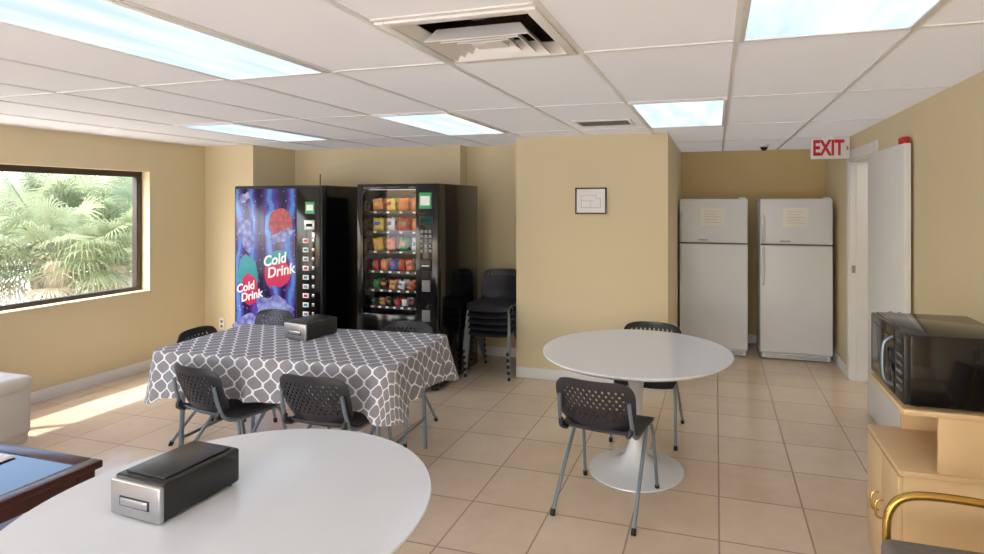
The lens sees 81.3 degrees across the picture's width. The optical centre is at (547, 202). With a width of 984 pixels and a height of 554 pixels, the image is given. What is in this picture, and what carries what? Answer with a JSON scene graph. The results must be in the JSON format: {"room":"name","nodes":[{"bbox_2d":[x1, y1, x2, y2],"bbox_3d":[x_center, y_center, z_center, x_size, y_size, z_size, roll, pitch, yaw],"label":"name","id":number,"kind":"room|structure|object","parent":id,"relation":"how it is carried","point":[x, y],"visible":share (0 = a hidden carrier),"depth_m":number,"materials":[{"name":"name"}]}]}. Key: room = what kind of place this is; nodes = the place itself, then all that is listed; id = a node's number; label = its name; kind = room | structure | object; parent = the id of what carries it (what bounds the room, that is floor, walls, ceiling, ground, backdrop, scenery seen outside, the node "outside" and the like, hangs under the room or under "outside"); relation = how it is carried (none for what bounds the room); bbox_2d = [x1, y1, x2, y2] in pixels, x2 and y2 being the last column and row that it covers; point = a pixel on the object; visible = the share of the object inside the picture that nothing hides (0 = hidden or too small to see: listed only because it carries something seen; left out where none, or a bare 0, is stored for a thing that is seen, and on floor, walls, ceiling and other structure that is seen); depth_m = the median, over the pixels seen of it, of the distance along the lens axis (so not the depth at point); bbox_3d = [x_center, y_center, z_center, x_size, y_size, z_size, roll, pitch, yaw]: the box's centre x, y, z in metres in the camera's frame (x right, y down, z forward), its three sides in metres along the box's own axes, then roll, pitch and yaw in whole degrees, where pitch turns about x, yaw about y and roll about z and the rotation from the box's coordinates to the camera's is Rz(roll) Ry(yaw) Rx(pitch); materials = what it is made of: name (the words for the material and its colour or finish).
{"room":"common room","nodes":[
{"label":"common room","id":0,"kind":"room"},
{"bbox_2d":[0,124,204,392],"bbox_3d":[-4.897,0.465,2.768,0.200,2.370,8.540,0,0,16],"label":"wall","id":1,"kind":"structure","parent":0,"point":[54,346],"depth_m":5.42,"materials":[{"name":"paint"}]},
{"bbox_2d":[0,164,141,310],"bbox_3d":[-4.536,0.285,4.100,0.060,1.190,3.300,0,0,16],"label":"window","id":2,"kind":"structure","parent":1,"relation":"in","point":[136,176],"depth_m":5.42,"materials":[{"name":"brown metal"}]},
{"bbox_2d":[0,290,149,315],"bbox_3d":[-4.454,0.872,4.075,0.112,0.019,3.300,0,0,16],"label":"window sill","id":3,"kind":"structure","parent":1,"relation":"attached to","point":[31,308],"depth_m":4.96,"materials":[{"name":"paint"}]},
{"bbox_2d":[30,359,151,404],"bbox_3d":[-4.880,1.600,2.449,0.014,0.100,7.940,0,0,16],"label":"baseboard","id":4,"kind":"structure","parent":1,"relation":"attached to","point":[52,392],"depth_m":5.07,"materials":[{"name":"white paint"}]},
{"bbox_2d":[205,145,515,347],"bbox_3d":[-1.921,0.465,6.217,3.560,2.370,0.960,0,0,16],"label":"wall","id":5,"kind":"structure","parent":0,"point":[492,169],"depth_m":6.21,"materials":[{"name":"paint"}]},
{"bbox_2d":[219,318,224,328],"bbox_3d":[-3.540,1.310,6.187,0.070,0.120,0.012,0,0,16],"label":"wall outlet","id":6,"kind":"object","parent":5,"relation":"attached to","point":[221,320],"visible":1,"depth_m":6.18,"materials":[{"name":"white plastic"}]},
{"bbox_2d":[477,345,515,357],"bbox_3d":[-0.506,1.600,6.136,0.800,0.100,0.014,0,0,16],"label":"baseboard","id":7,"kind":"structure","parent":5,"relation":"attached to","point":[490,350],"depth_m":6.14,"materials":[{"name":"white paint"}]},
{"bbox_2d":[19,343,876,553],"bbox_3d":[-0.497,1.710,2.346,9.080,0.120,10.620,0,0,16],"label":"floor","id":8,"kind":"structure","parent":0,"point":[772,452],"depth_m":3.75,"materials":[{"name":"beige tile"}]},
{"bbox_2d":[0,372,32,444],"bbox_3d":[-4.144,1.220,2.999,0.995,0.860,1.930,0,0,16],"label":"sofa","id":9,"kind":"object","parent":8,"relation":"on","point":[14,388],"visible":0.87,"depth_m":3.69,"materials":[{"name":"beige leather"}]},
{"bbox_2d":[0,442,102,530],"bbox_3d":[-2.781,1.425,2.237,1.100,0.450,1.220,0,0,16],"label":"coffee table","id":10,"kind":"object","parent":8,"relation":"on","point":[29,479],"visible":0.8,"depth_m":2.55,"materials":[{"name":"red wood"}]},
{"bbox_2d":[0,454,15,461],"bbox_3d":[-2.664,1.196,2.635,0.260,0.006,0.190,0,0,13],"label":"magazine","id":11,"kind":"object","parent":10,"relation":"on","point":[3,457],"visible":1,"depth_m":2.68,"materials":[{"name":"paper"}]},
{"bbox_2d":[0,429,431,553],"bbox_3d":[-0.949,1.280,1.713,1.176,0.741,1.176,0,0,16],"label":"dining table","id":12,"kind":"object","parent":8,"relation":"on","point":[296,491],"visible":0.94,"depth_m":1.69,"materials":[{"name":"laminate"}]},
{"bbox_2d":[111,440,238,524],"bbox_3d":[-1.140,0.849,1.757,0.202,0.121,0.274,0,0,19],"label":"napkin dispenser","id":13,"kind":"object","parent":12,"relation":"on","point":[156,489],"visible":1,"depth_m":1.68,"materials":[{"name":"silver metal"}]},
{"bbox_2d":[168,326,276,445],"bbox_3d":[-2.316,1.282,4.087,0.533,0.748,0.467,0,0,2],"label":"dining chair","id":14,"kind":"object","parent":8,"relation":"on","point":[192,333],"visible":0.12,"depth_m":4.09,"materials":[{"name":"plastic"}]},
{"bbox_2d":[172,363,286,440],"bbox_3d":[-1.891,1.282,3.396,0.467,0.748,0.533,0,0,28],"label":"dining chair","id":15,"kind":"object","parent":8,"relation":"on","point":[215,404],"visible":0.87,"depth_m":3.20,"materials":[{"name":"plastic"}]},
{"bbox_2d":[244,309,292,421],"bbox_3d":[-2.389,1.282,4.621,0.467,0.748,0.533,0,0,24],"label":"dining chair","id":16,"kind":"object","parent":8,"relation":"on","point":[286,315],"visible":0.22,"depth_m":4.86,"materials":[{"name":"plastic"}]},
{"bbox_2d":[232,174,356,329],"bbox_3d":[-2.455,0.685,5.796,1.028,1.930,0.870,0,0,16],"label":"vending machine","id":17,"kind":"object","parent":8,"relation":"on","point":[296,245],"visible":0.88,"depth_m":5.41,"materials":[{"name":"black metal"}]},
{"bbox_2d":[179,389,426,448],"bbox_3d":[-1.545,1.275,3.672,1.580,0.750,0.780,0,0,12],"label":"dining table","id":18,"kind":"object","parent":8,"relation":"on","point":[423,420],"visible":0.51,"depth_m":3.62,"materials":[{"name":"paint"}]},
{"bbox_2d":[144,324,458,426],"bbox_3d":[-1.547,1.049,3.666,1.755,0.304,0.960,0,0,12],"label":"tablecloth","id":19,"kind":"object","parent":18,"relation":"on","point":[383,372],"visible":0.88,"depth_m":3.37,"materials":[{"name":"grey fabric"}]},
{"bbox_2d":[284,314,336,340],"bbox_3d":[-1.598,0.836,3.847,0.202,0.121,0.274,0,0,26],"label":"napkin dispenser","id":20,"kind":"object","parent":19,"relation":"on","point":[305,328],"visible":1,"depth_m":3.76,"materials":[{"name":"silver metal"}]},
{"bbox_2d":[279,373,392,440],"bbox_3d":[-1.195,1.282,3.232,0.467,0.748,0.533,0,0,16],"label":"dining chair","id":21,"kind":"object","parent":8,"relation":"on","point":[345,418],"visible":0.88,"depth_m":3.02,"materials":[{"name":"plastic"}]},
{"bbox_2d":[347,321,437,447],"bbox_3d":[-1.118,1.282,4.132,0.467,0.748,0.533,0,0,13],"label":"dining chair","id":22,"kind":"object","parent":8,"relation":"on","point":[405,324],"visible":0.2,"depth_m":4.36,"materials":[{"name":"plastic"}]},
{"bbox_2d":[357,183,476,390],"bbox_3d":[-1.220,0.740,5.438,0.805,1.820,0.878,0,0,16],"label":"vending machine","id":23,"kind":"object","parent":8,"relation":"on","point":[417,243],"visible":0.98,"depth_m":5.17,"materials":[{"name":"black metal"}]},
{"bbox_2d":[462,269,515,380],"bbox_3d":[-0.507,1.161,5.568,0.467,0.988,0.573,0,0,16],"label":"chairs","id":24,"kind":"object","parent":8,"relation":"on","point":[493,314],"visible":0.82,"depth_m":5.42,"materials":[{"name":"plastic"}]},
{"bbox_2d":[550,377,658,535],"bbox_3d":[0.323,1.282,3.140,0.467,0.748,0.533,0,0,24],"label":"dining chair","id":25,"kind":"object","parent":8,"relation":"on","point":[627,423],"visible":1,"depth_m":2.95,"materials":[{"name":"plastic"}]},
{"bbox_2d":[543,329,733,492],"bbox_3d":[0.545,1.280,3.530,1.158,0.741,1.158,0,0,16],"label":"dining table","id":26,"kind":"object","parent":8,"relation":"on","point":[637,357],"visible":0.9,"depth_m":3.44,"materials":[{"name":"laminate"}]},
{"bbox_2d":[609,321,683,450],"bbox_3d":[0.722,1.282,4.111,0.467,0.748,0.533,0,0,18],"label":"dining chair","id":27,"kind":"object","parent":8,"relation":"on","point":[673,385],"visible":0.16,"depth_m":4.02,"materials":[{"name":"plastic"}]},
{"bbox_2d":[680,197,747,355],"bbox_3d":[1.871,0.795,6.453,0.710,1.710,0.684,0,0,16],"label":"refrigerator","id":28,"kind":"object","parent":8,"relation":"on","point":[713,232],"visible":0.89,"depth_m":6.16,"materials":[{"name":"metal"}]},
{"bbox_2d":[757,197,832,361],"bbox_3d":[2.666,0.795,6.218,0.702,1.710,0.684,0,0,16],"label":"refrigerator","id":29,"kind":"object","parent":8,"relation":"on","point":[795,236],"visible":1,"depth_m":5.94,"materials":[{"name":"metal"}]},
{"bbox_2d":[867,373,983,553],"bbox_3d":[1.659,1.228,2.407,0.518,0.845,0.505,0,0,16],"label":"stand","id":30,"kind":"object","parent":8,"relation":"on","point":[938,450],"visible":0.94,"depth_m":2.22,"materials":[{"name":"brown wood"}]},
{"bbox_2d":[871,312,983,411],"bbox_3d":[1.631,0.660,2.419,0.440,0.290,0.496,0,0,16],"label":"microwave oven","id":31,"kind":"object","parent":30,"relation":"on","point":[926,360],"visible":1,"depth_m":2.22,"materials":[{"name":"black plastic"}]},
{"bbox_2d":[881,491,983,553],"bbox_3d":[1.349,1.168,1.635,0.594,0.968,0.528,0,0,16],"label":"armchair","id":32,"kind":"object","parent":8,"relation":"on","point":[888,546],"visible":1,"depth_m":1.89,"materials":[{"name":"gold metal"}]},
{"bbox_2d":[0,0,983,151],"bbox_3d":[-1.408,-0.870,2.615,6.980,0.500,10.420,0,0,16],"label":"ceiling","id":33,"kind":"structure","parent":0,"point":[316,32],"depth_m":2.77,"materials":[{"name":"tile"}]},
{"bbox_2d":[0,0,328,80],"bbox_3d":[-1.478,-0.614,2.192,0.587,0.011,1.194,0,0,16],"label":"ceiling lamp","id":34,"kind":"object","parent":33,"relation":"in","point":[115,26],"depth_m":2.11,"materials":[{"name":"white plastic"}]},
{"bbox_2d":[174,123,332,141],"bbox_3d":[-2.529,-0.614,5.025,0.587,0.011,1.194,0,0,16],"label":"ceiling lamp","id":35,"kind":"object","parent":33,"relation":"in","point":[225,128],"depth_m":4.96,"materials":[{"name":"white plastic"}]},
{"bbox_2d":[372,112,508,135],"bbox_3d":[-0.794,-0.614,4.514,0.587,0.011,1.194,0,0,16],"label":"ceiling lamp","id":36,"kind":"object","parent":33,"relation":"in","point":[444,123],"depth_m":4.39,"materials":[{"name":"white plastic"}]},
{"bbox_2d":[374,6,577,64],"bbox_3d":[-0.236,-0.759,2.142,0.603,0.321,0.605,0,0,16],"label":"ceiling vent","id":37,"kind":"object","parent":33,"relation":"in","point":[525,32],"visible":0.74,"depth_m":2.18,"materials":[{"name":"white metal"}]},
{"bbox_2d":[0,0,983,151],"bbox_3d":[-1.422,-0.618,2.567,6.580,0.008,10.120,0,0,16],"label":"grid","id":38,"kind":"object","parent":33,"relation":"attached to","point":[536,3],"visible":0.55,"depth_m":3.00,"materials":[{"name":"white metal"}]},
{"bbox_2d":[572,118,635,126],"bbox_3d":[0.432,-0.614,4.366,0.440,0.011,0.300,0,0,16],"label":"ceiling vent","id":39,"kind":"object","parent":33,"relation":"in","point":[626,121],"visible":1,"depth_m":4.32,"materials":[{"name":"white metal"}]},
{"bbox_2d":[628,98,727,128],"bbox_3d":[0.941,-0.614,4.002,0.587,0.011,1.194,0,0,16],"label":"ceiling lamp","id":40,"kind":"object","parent":33,"relation":"in","point":[706,112],"depth_m":3.87,"materials":[{"name":"white plastic"}]},
{"bbox_2d":[758,144,769,150],"bbox_3d":[2.275,-0.585,6.002,0.110,0.072,0.110,0,0,16],"label":"dome security camera","id":41,"kind":"object","parent":33,"relation":"attached to","point":[763,147],"visible":1,"depth_m":5.97,"materials":[{"name":"white plastic"}]},
{"bbox_2d":[810,136,849,158],"bbox_3d":[2.620,-0.515,5.299,0.330,0.210,0.053,0,0,16],"label":"exit sign","id":42,"kind":"object","parent":33,"relation":"attached to","point":[829,147],"visible":1,"depth_m":5.28,"materials":[{"name":"white plastic"}]},
{"bbox_2d":[738,0,947,42],"bbox_3d":[0.836,-0.614,1.510,0.587,0.011,1.194,0,0,16],"label":"ceiling lamp","id":43,"kind":"object","parent":33,"relation":"in","point":[761,20],"depth_m":1.88,"materials":[{"name":"white plastic"}]},
{"bbox_2d":[516,133,680,370],"bbox_3d":[0.681,0.465,6.247,1.415,2.370,2.150,0,0,16],"label":"wall partition","id":44,"kind":"structure","parent":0,"point":[576,273],"depth_m":5.23,"materials":[{"name":"paint"}]},
{"bbox_2d":[575,188,606,213],"bbox_3d":[0.391,-0.020,5.203,0.290,0.240,0.018,0,0,16],"label":"picture frame","id":45,"kind":"object","parent":44,"relation":"attached to","point":[587,200],"visible":1,"depth_m":5.20,"materials":[{"name":"white paper"}]},
{"bbox_2d":[516,366,667,390],"bbox_3d":[0.376,1.600,5.209,1.415,0.100,0.014,0,0,16],"label":"baseboard","id":46,"kind":"structure","parent":44,"relation":"attached to","point":[524,372],"depth_m":5.31,"materials":[{"name":"white paint"}]},
{"bbox_2d":[681,149,825,334],"bbox_3d":[2.481,0.465,6.764,1.745,2.370,0.140,0,0,16],"label":"wall","id":47,"kind":"structure","parent":0,"point":[754,175],"depth_m":6.71,"materials":[{"name":"paint"}]},
{"bbox_2d":[748,334,756,343],"bbox_3d":[2.392,1.600,6.710,1.577,0.100,0.014,0,0,16],"label":"baseboard","id":48,"kind":"structure","parent":47,"relation":"attached to","point":[751,338],"depth_m":6.70,"materials":[{"name":"white paint"}]},
{"bbox_2d":[826,70,983,363],"bbox_3d":[1.801,0.465,1.617,0.140,2.370,10.120,0,0,16],"label":"wall","id":49,"kind":"structure","parent":0,"point":[945,130],"depth_m":3.18,"materials":[{"name":"paint"}]},
{"bbox_2d":[831,349,845,375],"bbox_3d":[1.727,1.600,1.639,0.014,0.100,10.120,0,0,16],"label":"baseboard","id":50,"kind":"structure","parent":49,"relation":"attached to","point":[836,357],"depth_m":5.71,"materials":[{"name":"white paint"}]},
{"bbox_2d":[846,140,877,381],"bbox_3d":[2.762,0.583,4.878,0.172,2.135,1.050,0,0,16],"label":"door frame","id":51,"kind":"structure","parent":49,"relation":"attached to","point":[857,164],"depth_m":5.29,"materials":[{"name":"white metal"}]},
{"bbox_2d":[868,136,910,426],"bbox_3d":[2.371,0.607,4.052,0.130,2.063,0.915,0,0,16],"label":"door","id":52,"kind":"structure","parent":49,"relation":"in","point":[889,169],"depth_m":3.93,"materials":[{"name":"white metal"}]},
{"label":"outside","id":53,"kind":"structure","parent":0,"visible":0},
{"bbox_2d":[0,234,131,304],"bbox_3d":[-12.268,1.850,11.435,50.000,0.100,65.000,0,0,16],"label":"ground","id":54,"kind":"structure","parent":53,"point":[26,286],"depth_m":12.14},
{"bbox_2d":[0,247,29,290],"bbox_3d":[-7.045,0.884,5.974,2.148,2.151,2.220,0,0,-12],"label":"palm tree","id":55,"kind":"object","parent":54,"relation":"on","point":[12,247],"visible":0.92,"depth_m":6.63,"materials":[{"name":"green plant"}]},
{"bbox_2d":[0,214,34,301],"bbox_3d":[-7.922,0.791,7.114,2.453,2.378,2.374,0,0,35],"label":"palm tree","id":56,"kind":"object","parent":54,"relation":"on","point":[1,217],"visible":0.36,"depth_m":7.40,"materials":[{"name":"green plant"}]},
{"bbox_2d":[0,193,131,304],"bbox_3d":[-6.351,0.917,7.332,2.139,2.085,2.145,0,0,-39],"label":"palm tree","id":57,"kind":"object","parent":54,"relation":"on","point":[55,271],"visible":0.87,"depth_m":7.12,"materials":[{"name":"green plant"}]},
{"bbox_2d":[0,171,131,299],"bbox_3d":[-7.540,0.674,8.474,2.650,2.652,2.702,0,0,22],"label":"palm tree","id":58,"kind":"object","parent":54,"relation":"on","point":[66,194],"visible":0.27,"depth_m":8.32,"materials":[{"name":"green plant"}]},
{"bbox_2d":[0,172,131,288],"bbox_3d":[-8.095,0.579,9.682,2.880,2.882,2.937,0,0,-22],"label":"palm tree","id":59,"kind":"object","parent":54,"relation":"on","point":[31,179],"visible":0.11,"depth_m":9.40,"materials":[{"name":"green plant"}]},
{"bbox_2d":[23,209,131,294],"bbox_3d":[-6.140,0.978,8.060,1.922,1.925,1.986,0,0,38],"label":"palm tree","id":60,"kind":"object","parent":54,"relation":"on","point":[125,238],"visible":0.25,"depth_m":7.70,"materials":[{"name":"green plant"}]},
{"bbox_2d":[57,176,131,285],"bbox_3d":[-7.274,0.648,10.304,2.822,2.744,2.814,0,0,7],"label":"palm tree","id":61,"kind":"object","parent":54,"relation":"on","point":[128,180],"visible":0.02,"depth_m":9.80,"materials":[{"name":"green plant"}]},
{"bbox_2d":[61,178,131,290],"bbox_3d":[-6.242,0.791,8.944,2.374,2.378,2.454,0,0,32],"label":"palm tree","id":62,"kind":"object","parent":54,"relation":"on","point":[128,195],"visible":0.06,"depth_m":8.75,"materials":[{"name":"green plant"}]},
{"bbox_2d":[79,176,130,219],"bbox_3d":[-7.963,0.558,11.569,3.048,2.963,3.039,0,0,-36],"label":"palm tree","id":63,"kind":"object","parent":54,"relation":"on","point":[108,176],"visible":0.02,"depth_m":10.91,"materials":[{"name":"green plant"}]}
]}

